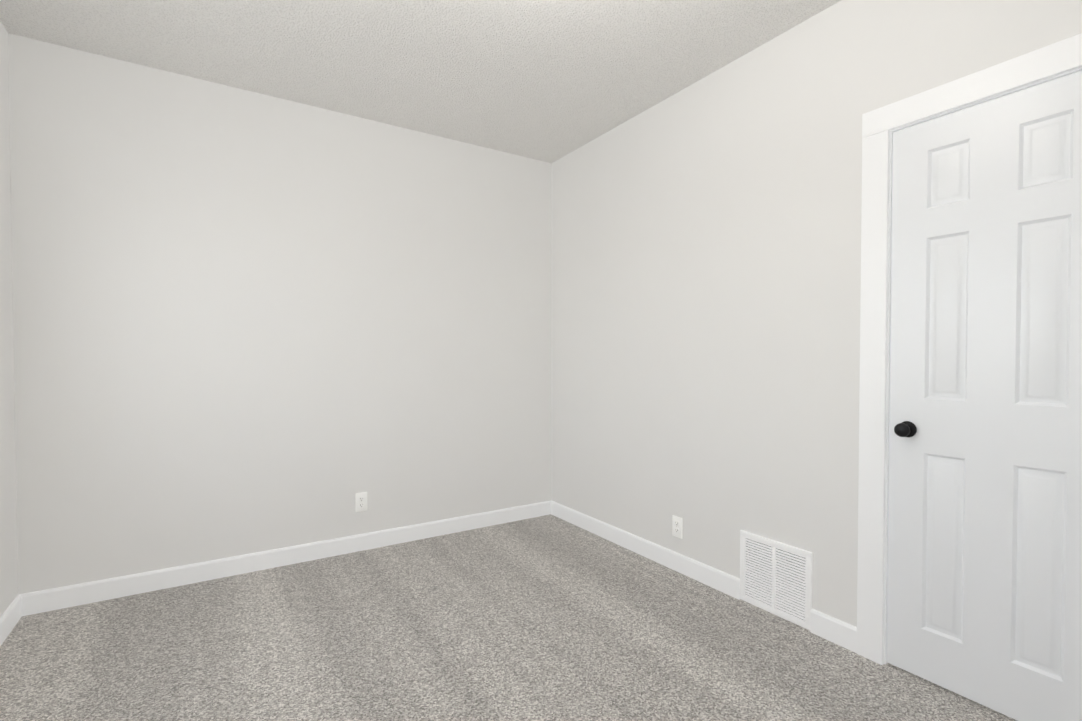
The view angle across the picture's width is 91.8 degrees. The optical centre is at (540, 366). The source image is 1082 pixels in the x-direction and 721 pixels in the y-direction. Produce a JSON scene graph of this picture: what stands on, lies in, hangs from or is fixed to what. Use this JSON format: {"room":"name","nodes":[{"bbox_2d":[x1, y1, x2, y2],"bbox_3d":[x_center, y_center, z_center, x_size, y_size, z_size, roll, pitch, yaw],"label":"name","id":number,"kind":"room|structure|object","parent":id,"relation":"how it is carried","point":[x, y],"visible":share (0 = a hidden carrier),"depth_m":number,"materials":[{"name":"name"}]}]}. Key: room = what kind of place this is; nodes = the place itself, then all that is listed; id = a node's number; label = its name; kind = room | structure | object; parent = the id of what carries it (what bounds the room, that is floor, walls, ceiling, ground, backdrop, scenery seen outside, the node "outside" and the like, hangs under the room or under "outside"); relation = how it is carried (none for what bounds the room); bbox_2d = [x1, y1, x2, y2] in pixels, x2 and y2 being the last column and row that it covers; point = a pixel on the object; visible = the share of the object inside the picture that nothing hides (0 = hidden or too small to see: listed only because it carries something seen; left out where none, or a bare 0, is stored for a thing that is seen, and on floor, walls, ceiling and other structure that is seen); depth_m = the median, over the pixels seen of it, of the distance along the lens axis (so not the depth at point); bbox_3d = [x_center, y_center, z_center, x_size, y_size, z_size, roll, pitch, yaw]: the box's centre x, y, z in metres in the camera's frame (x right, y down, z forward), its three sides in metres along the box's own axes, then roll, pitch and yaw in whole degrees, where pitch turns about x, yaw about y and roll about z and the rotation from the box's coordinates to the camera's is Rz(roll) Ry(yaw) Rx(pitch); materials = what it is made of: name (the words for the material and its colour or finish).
{"room":"empty bedroom","nodes":[
{"label":"empty bedroom","id":0,"kind":"room"},
{"bbox_2d":[0,21,17,616],"bbox_3d":[-1.401,-0.148,0.713,0.120,2.640,4.112,-1,1,-33],"label":"wall","id":1,"kind":"structure","parent":0,"point":[8,555],"depth_m":2.30,"materials":[{"name":"grey paint"}]},
{"bbox_2d":[0,595,21,645],"bbox_3d":[-1.342,1.121,0.766,0.013,0.100,3.859,-1,1,-33],"label":"baseboard","id":2,"kind":"structure","parent":1,"relation":"attached to","point":[11,616],"depth_m":2.26,"materials":[{"name":"white wood"}]},
{"bbox_2d":[8,33,550,593],"bbox_3d":[-1.189,-0.194,3.216,3.172,2.640,0.120,-1,1,-33],"label":"wall","id":3,"kind":"structure","parent":0,"point":[246,321],"depth_m":2.88,"materials":[{"name":"grey paint"}]},
{"bbox_2d":[18,500,551,615],"bbox_3d":[-1.154,1.077,3.183,2.932,0.100,0.013,-1,1,-33],"label":"baseboard","id":4,"kind":"structure","parent":3,"relation":"attached to","point":[42,601],"depth_m":2.90,"materials":[{"name":"white wood"}]},
{"bbox_2d":[356,492,366,511],"bbox_3d":[-1.101,0.828,3.215,0.070,0.115,0.008,-1,1,-33],"label":"outlet","id":5,"kind":"object","parent":3,"relation":"attached to","point":[361,501],"visible":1,"depth_m":3.21,"materials":[{"name":"white plastic"}]},
{"bbox_2d":[0,0,840,162],"bbox_3d":[0.092,-1.532,1.464,4.072,0.100,5.012,-1,1,-33],"label":"ceiling","id":6,"kind":"structure","parent":0,"point":[550,81],"depth_m":2.48,"materials":[{"name":"white paint"}]},
{"bbox_2d":[0,514,1016,720],"bbox_3d":[0.092,1.207,1.513,4.072,0.100,5.012,-1,1,-33],"label":"floor","id":7,"kind":"structure","parent":0,"point":[549,617],"depth_m":2.12,"materials":[{"name":"carpet"}]},
{"bbox_2d":[551,0,1081,626],"bbox_3d":[0.925,-0.185,2.740,0.120,2.640,3.198,-1,1,-33],"label":"wall","id":8,"kind":"structure","parent":0,"point":[705,308],"depth_m":2.55,"materials":[{"name":"grey paint"}]},
{"bbox_2d":[672,515,681,538],"bbox_3d":[0.755,0.887,2.907,0.008,0.115,0.070,-1,1,-33],"label":"outlet","id":9,"kind":"object","parent":8,"relation":"attached to","point":[676,526],"visible":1,"depth_m":2.90,"materials":[{"name":"white plastic"}]},
{"bbox_2d":[551,501,856,652],"bbox_3d":[0.899,1.086,2.680,0.013,0.100,3.046,-1,1,-33],"label":"baseboard","id":10,"kind":"structure","parent":8,"relation":"attached to","point":[834,630],"depth_m":2.84,"materials":[{"name":"white wood"}]},
{"bbox_2d":[740,530,811,629],"bbox_3d":[1.070,0.967,2.410,0.013,0.340,0.358,-1,1,-33],"label":"air vent","id":11,"kind":"object","parent":8,"relation":"in","point":[775,577],"visible":1,"depth_m":2.40,"materials":[{"name":"white metal"}]},
{"bbox_2d":[857,33,1081,664],"bbox_3d":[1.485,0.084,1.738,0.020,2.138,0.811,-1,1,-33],"label":"door frame","id":12,"kind":"structure","parent":8,"relation":"attached to","point":[1029,68],"depth_m":2.02,"materials":[{"name":"white wood"}]},
{"bbox_2d":[886,71,1081,720],"bbox_3d":[1.484,0.130,1.734,0.096,2.023,0.615,-1,1,-33],"label":"closet door","id":13,"kind":"structure","parent":8,"relation":"in","point":[984,591],"depth_m":1.74,"materials":[{"name":"white wood"}]}
]}

